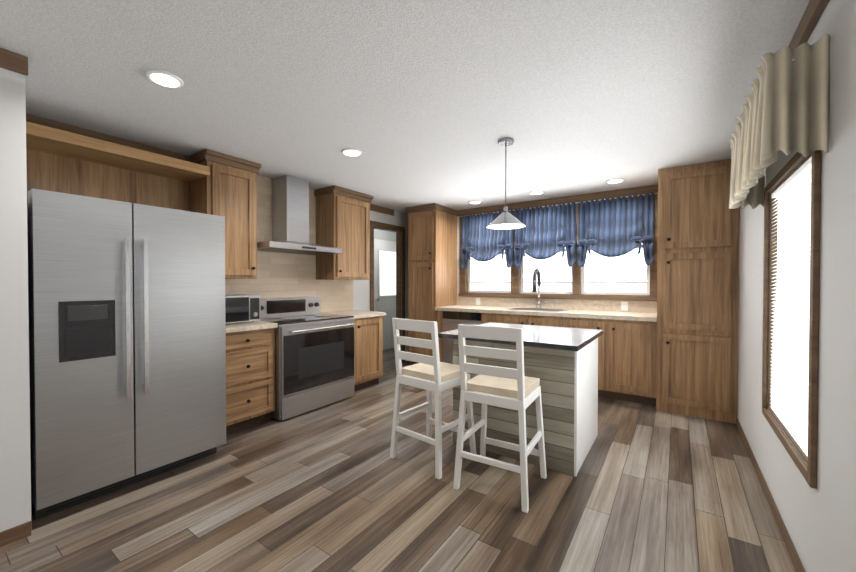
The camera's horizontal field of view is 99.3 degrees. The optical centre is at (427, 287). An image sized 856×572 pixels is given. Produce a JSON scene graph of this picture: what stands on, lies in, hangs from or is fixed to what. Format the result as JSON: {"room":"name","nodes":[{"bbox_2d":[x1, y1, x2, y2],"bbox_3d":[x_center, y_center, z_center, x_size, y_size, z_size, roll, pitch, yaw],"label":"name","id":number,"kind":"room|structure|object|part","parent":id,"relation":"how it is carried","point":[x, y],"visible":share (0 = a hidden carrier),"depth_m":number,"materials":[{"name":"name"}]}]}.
{"room":"kitchen","nodes":[
{"label":"kitchen","id":0,"kind":"room"},
{"bbox_2d":[0,67,31,533],"bbox_3d":[-3.297,0.066,0.862,0.950,2.430,3.062,0,1,34],"label":"wall","id":1,"kind":"structure","parent":0,"point":[15,485],"depth_m":1.82,"materials":[{"name":"grey paint"}]},
{"bbox_2d":[0,48,27,75],"bbox_3d":[-2.893,-1.100,0.575,0.024,0.089,3.070,0,1,34],"label":"crown molding","id":2,"kind":"structure","parent":1,"relation":"attached to","point":[18,63],"depth_m":1.80,"materials":[{"name":"brown wood"}]},
{"bbox_2d":[0,521,30,546],"bbox_3d":[-2.901,1.249,0.604,0.011,0.070,3.060,0,1,34],"label":"baseboard","id":3,"kind":"structure","parent":1,"relation":"attached to","point":[15,533],"depth_m":1.82,"materials":[{"name":"brown wood"}]},
{"bbox_2d":[225,175,407,361],"bbox_3d":[-2.105,0.033,3.524,0.102,2.430,9.000,0,1,34],"label":"wall","id":4,"kind":"structure","parent":0,"point":[285,274],"depth_m":4.30,"materials":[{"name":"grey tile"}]},
{"bbox_2d":[186,149,260,278],"bbox_3d":[-1.901,-0.630,3.406,0.355,1.098,0.450,0,1,34],"label":"upper cabinet","id":5,"kind":"object","parent":4,"relation":"attached to","point":[217,183],"depth_m":3.30,"materials":[{"name":"brown wood"}]},
{"bbox_2d":[257,175,341,254],"bbox_3d":[-1.446,-0.784,3.941,0.498,0.801,0.900,0,1,34],"label":"range hood","id":6,"kind":"object","parent":4,"relation":"attached to","point":[290,214],"visible":0.9,"depth_m":3.92,"materials":[{"name":"silver metal"}]},
{"bbox_2d":[314,186,372,279],"bbox_3d":[-1.064,-0.645,4.626,0.355,1.098,0.610,0,1,34],"label":"upper cabinet","id":7,"kind":"object","parent":4,"relation":"attached to","point":[342,214],"depth_m":4.44,"materials":[{"name":"brown wood"}]},
{"bbox_2d":[370,204,393,215],"bbox_3d":[-0.774,-1.159,5.337,0.029,0.089,0.840,0,1,34],"label":"crown molding","id":8,"kind":"structure","parent":4,"relation":"attached to","point":[375,208],"depth_m":5.43,"materials":[{"name":"brown wood"}]},
{"bbox_2d":[370,220,404,362],"bbox_3d":[-0.650,0.125,5.632,0.118,2.195,0.810,0,1,34],"label":"door frame","id":9,"kind":"structure","parent":4,"relation":"attached to","point":[400,250],"depth_m":5.87,"materials":[{"name":"brown wood"}]},
{"bbox_2d":[374,229,395,241],"bbox_3d":[-1.092,-0.007,6.770,0.100,2.430,2.500,0,1,34],"label":"wall","id":10,"kind":"structure","parent":0,"point":[384,235],"depth_m":7.02,"materials":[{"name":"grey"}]},
{"bbox_2d":[374,239,395,349],"bbox_3d":[-0.741,0.149,7.089,0.111,2.110,1.040,0,1,34],"label":"door","id":11,"kind":"structure","parent":10,"relation":"in","point":[384,275],"depth_m":7.01,"materials":[{"name":"white plastic"}]},
{"bbox_2d":[0,348,795,571],"bbox_3d":[-0.771,1.290,2.623,5.340,0.060,9.000,0,1,34],"label":"floor","id":12,"kind":"structure","parent":0,"point":[333,487],"depth_m":2.08,"materials":[{"name":"brown wood"}]},
{"bbox_2d":[27,188,225,518],"bbox_3d":[-2.106,0.371,2.522,0.940,1.780,0.970,0,1,34],"label":"fridge","id":13,"kind":"object","parent":12,"relation":"on","point":[127,345],"visible":1,"depth_m":2.17,"materials":[{"name":"grey metal"}]},
{"bbox_2d":[226,326,277,434],"bbox_3d":[-1.817,0.810,3.313,0.620,0.880,0.563,0,1,34],"label":"base cabinet","id":14,"kind":"object","parent":12,"relation":"on","point":[250,355],"depth_m":3.17,"materials":[{"name":"brown wood"}]},
{"bbox_2d":[226,322,277,333],"bbox_3d":[-1.808,0.351,3.301,0.641,0.040,0.563,0,1,34],"label":"countertop","id":15,"kind":"structure","parent":14,"relation":"on","point":[232,328],"depth_m":3.19,"materials":[{"name":"beige stone"}]},
{"bbox_2d":[225,294,260,323],"bbox_3d":[-1.840,0.202,3.380,0.385,0.253,0.400,0,1,34],"label":"microwave","id":16,"kind":"object","parent":15,"relation":"on","point":[239,308],"visible":0.58,"depth_m":3.31,"materials":[{"name":"grey metal"}]},
{"bbox_2d":[261,296,354,419],"bbox_3d":[-1.332,0.679,3.889,0.733,1.130,0.928,0,1,34],"label":"range","id":17,"kind":"object","parent":12,"relation":"on","point":[314,358],"visible":0.83,"depth_m":3.70,"materials":[{"name":"grey metal"}]},
{"bbox_2d":[353,314,385,391],"bbox_3d":[-0.968,0.795,4.549,0.620,0.880,0.559,0,1,34],"label":"base cabinet","id":18,"kind":"object","parent":12,"relation":"on","point":[368,331],"depth_m":4.40,"materials":[{"name":"brown wood"}]},
{"bbox_2d":[322,310,385,317],"bbox_3d":[-0.954,0.335,4.546,0.641,0.040,0.579,0,1,34],"label":"countertop","id":19,"kind":"structure","parent":18,"relation":"on","point":[357,314],"depth_m":4.44,"materials":[{"name":"beige stone"}]},
{"bbox_2d":[405,203,456,364],"bbox_3d":[0.073,0.008,5.639,0.500,2.428,0.640,0,1,34],"label":"tall cabinet","id":20,"kind":"object","parent":12,"relation":"on","point":[432,228],"depth_m":5.40,"materials":[{"name":"brown wood"}]},
{"bbox_2d":[390,318,475,478],"bbox_3d":[0.037,0.741,2.699,0.470,1.035,0.459,1,1,40],"label":"stool","id":21,"kind":"object","parent":12,"relation":"on","point":[430,374],"visible":0.92,"depth_m":2.58,"materials":[{"name":"white paint"}]},
{"bbox_2d":[437,311,480,363],"bbox_3d":[0.590,0.778,5.305,0.738,0.895,0.620,0,1,34],"label":"dishwasher","id":22,"kind":"object","parent":12,"relation":"on","point":[446,320],"depth_m":5.12,"materials":[{"name":"brown metal"}]},
{"bbox_2d":[481,315,500,323],"bbox_3d":[1.005,0.782,5.021,0.268,0.895,0.620,0,1,34],"label":"base cabinet","id":23,"kind":"object","parent":12,"relation":"on","point":[484,318],"depth_m":4.78,"materials":[{"name":"brown wood"}]},
{"bbox_2d":[453,324,546,512],"bbox_3d":[0.471,0.746,2.340,0.470,1.035,0.459,0,1,31],"label":"stool","id":24,"kind":"object","parent":12,"relation":"on","point":[511,388],"visible":1,"depth_m":2.21,"materials":[{"name":"white paint"}]},
{"bbox_2d":[438,322,602,476],"bbox_3d":[0.781,0.808,2.983,1.045,0.894,0.960,0,1,34],"label":"kitchen island","id":25,"kind":"object","parent":12,"relation":"on","point":[561,363],"visible":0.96,"depth_m":2.59,"materials":[{"name":"white wood"}]},
{"bbox_2d":[501,315,564,326],"bbox_3d":[1.385,0.785,4.760,0.910,0.895,0.620,0,1,34],"label":"base cabinet","id":26,"kind":"object","parent":12,"relation":"on","point":[539,320],"depth_m":4.43,"materials":[{"name":"brown wood"}]},
{"bbox_2d":[565,319,652,404],"bbox_3d":[2.139,0.792,4.243,0.918,0.895,0.620,0,1,34],"label":"base cabinet","id":27,"kind":"object","parent":12,"relation":"on","point":[625,346],"depth_m":3.91,"materials":[{"name":"brown wood"}]},
{"bbox_2d":[437,303,652,322],"bbox_3d":[1.396,0.315,4.734,2.706,0.045,0.641,0,1,34],"label":"countertop","id":28,"kind":"structure","parent":27,"relation":"on","point":[641,316],"depth_m":4.40,"materials":[{"name":"beige stone"}]},
{"bbox_2d":[532,269,545,307],"bbox_3d":[1.483,0.017,4.841,0.126,0.538,0.247,0,1,34],"label":"faucet","id":29,"kind":"object","parent":28,"relation":"on","point":[536,273],"depth_m":4.90,"materials":[{"name":"silver metal"}]},
{"bbox_2d":[653,159,738,423],"bbox_3d":[2.753,0.031,3.760,0.626,2.428,0.705,0,1,34],"label":"tall cabinet","id":30,"kind":"object","parent":12,"relation":"on","point":[673,348],"depth_m":3.47,"materials":[{"name":"brown wood"}]},
{"bbox_2d":[0,0,809,212],"bbox_3d":[-0.771,-1.200,2.593,5.340,0.060,9.000,0,1,34],"label":"ceiling","id":31,"kind":"structure","parent":0,"point":[419,102],"depth_m":2.08,"materials":[{"name":"white paint"}]},
{"bbox_2d":[145,69,183,87],"bbox_3d":[-1.463,-1.156,2.026,0.176,0.013,0.176,0,1,34],"label":"recessed light","id":32,"kind":"object","parent":31,"relation":"in","point":[164,78],"visible":1,"depth_m":2.01,"materials":[{"name":"white plastic"}]},
{"bbox_2d":[342,148,361,155],"bbox_3d":[-0.660,-1.170,3.160,0.176,0.013,0.176,0,1,34],"label":"recessed light","id":33,"kind":"object","parent":31,"relation":"in","point":[351,152],"visible":1,"depth_m":3.14,"materials":[{"name":"white plastic"}]},
{"bbox_2d":[469,200,480,203],"bbox_3d":[0.661,-1.194,5.103,0.176,0.013,0.176,0,1,34],"label":"recessed light","id":34,"kind":"object","parent":31,"relation":"in","point":[474,201],"visible":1,"depth_m":5.09,"materials":[{"name":"white plastic"}]},
{"bbox_2d":[486,137,525,229],"bbox_3d":[0.623,-0.823,2.914,0.310,0.702,0.310,0,1,34],"label":"pendant light","id":35,"kind":"object","parent":31,"relation":"hanging from","point":[505,220],"visible":1,"depth_m":2.89,"materials":[{"name":"grey metal"}]},
{"bbox_2d":[529,191,543,194],"bbox_3d":[1.364,-1.188,4.572,0.176,0.013,0.176,0,1,34],"label":"recessed light","id":36,"kind":"object","parent":31,"relation":"in","point":[535,192],"visible":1,"depth_m":4.54,"materials":[{"name":"white plastic"}]},
{"bbox_2d":[606,178,623,182],"bbox_3d":[2.081,-1.181,4.044,0.176,0.013,0.176,0,1,34],"label":"recessed light","id":37,"kind":"object","parent":31,"relation":"in","point":[617,180],"visible":1,"depth_m":4.01,"materials":[{"name":"white plastic"}]},
{"bbox_2d":[457,216,648,300],"bbox_3d":[1.537,0.014,5.087,4.140,2.430,0.100,0,1,34],"label":"wall","id":38,"kind":"structure","parent":0,"point":[458,265],"depth_m":5.75,"materials":[{"name":"grey"}]},
{"bbox_2d":[461,210,513,269],"bbox_3d":[0.851,-0.689,5.386,0.832,0.842,0.162,0,1,34],"label":"curtain valance","id":39,"kind":"object","parent":38,"relation":"attached to","point":[481,242],"visible":0.88,"depth_m":5.42,"materials":[{"name":"blue fabric"}]},
{"bbox_2d":[514,202,575,267],"bbox_3d":[1.551,-0.683,4.904,0.812,0.842,0.164,0,1,34],"label":"curtain valance","id":40,"kind":"object","parent":38,"relation":"attached to","point":[547,233],"visible":0.98,"depth_m":4.89,"materials":[{"name":"blue fabric"}]},
{"bbox_2d":[457,296,656,310],"bbox_3d":[1.572,0.222,4.990,2.706,0.135,0.018,0,1,34],"label":"backsplash","id":41,"kind":"structure","parent":38,"relation":"attached to","point":[565,304],"depth_m":4.80,"materials":[{"name":"beige tile"}]},
{"bbox_2d":[621,301,627,310],"bbox_3d":[2.384,0.227,4.415,0.070,0.110,0.007,0,1,34],"label":"electrical outlet","id":42,"kind":"object","parent":41,"relation":"attached to","point":[624,305],"visible":1,"depth_m":4.41,"materials":[{"name":"white plastic"}]},
{"bbox_2d":[457,184,657,215],"bbox_3d":[1.569,-1.154,4.969,2.690,0.089,0.034,0,1,34],"label":"crown molding","id":43,"kind":"structure","parent":38,"relation":"attached to","point":[651,188],"depth_m":4.78,"materials":[{"name":"brown wood"}]},
{"bbox_2d":[458,192,657,300],"bbox_3d":[1.610,-0.480,5.001,2.650,1.260,0.150,0,1,34],"label":"window","id":44,"kind":"structure","parent":38,"relation":"in","point":[515,283],"depth_m":4.81,"materials":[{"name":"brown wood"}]},
{"bbox_3d":[1.646,-0.491,5.027,2.436,1.158,0.035,0,1,34],"label":"window sash trim","id":45,"kind":"part","parent":44,"relation":"part of","materials":[{"name":"white"}]},
{"bbox_2d":[461,193,657,266],"bbox_3d":[1.555,-0.683,4.901,2.610,0.843,0.164,0,1,34],"label":"curtain valance","id":46,"kind":"object","parent":38,"relation":"attached to","point":[619,226],"visible":0.98,"depth_m":4.42,"materials":[{"name":"blue fabric"}]},
{"bbox_3d":[1.591,-1.099,4.949,2.610,0.012,0.012,0,1,34],"label":"curtain rod","id":47,"kind":"part","parent":46,"relation":"part of","materials":[{"name":"white plastic"}]},
{"bbox_2d":[737,0,855,571],"bbox_3d":[1.078,0.069,0.672,0.100,2.430,7.900,0,1,34],"label":"wall","id":48,"kind":"structure","parent":0,"point":[820,522],"depth_m":1.34,"materials":[{"name":"grey paint"}]},
{"bbox_2d":[736,418,804,571],"bbox_3d":[0.830,1.257,0.424,0.011,0.060,6.985,0,1,34],"label":"baseboard","id":49,"kind":"structure","parent":48,"relation":"attached to","point":[797,563],"depth_m":2.01,"materials":[{"name":"brown wood"}]},
{"bbox_2d":[729,34,829,208],"bbox_3d":[1.738,-0.716,1.890,0.199,0.433,1.239,0,1,34],"label":"curtain valance","id":50,"kind":"object","parent":48,"relation":"attached to","point":[785,109],"visible":1,"depth_m":1.42,"materials":[{"name":"beige fabric"}]},
{"bbox_2d":[762,150,820,488],"bbox_3d":[1.829,0.089,1.837,0.060,1.404,1.014,0,1,34],"label":"window","id":51,"kind":"structure","parent":48,"relation":"in","point":[808,470],"depth_m":1.58,"materials":[{"name":"brown wood"}]},
{"bbox_2d":[770,158,810,456],"bbox_3d":[1.838,0.089,1.831,0.030,1.295,0.904,0,1,34],"label":"window blind","id":52,"kind":"object","parent":51,"relation":"attached to","point":[789,375],"visible":0.69,"depth_m":1.83,"materials":[{"name":"white"}]},
{"bbox_2d":[788,0,828,49],"bbox_3d":[0.822,-1.098,0.400,0.029,0.089,6.985,0,1,34],"label":"crown molding","id":53,"kind":"structure","parent":48,"relation":"attached to","point":[814,10],"depth_m":1.50,"materials":[{"name":"brown wood"}]}
]}

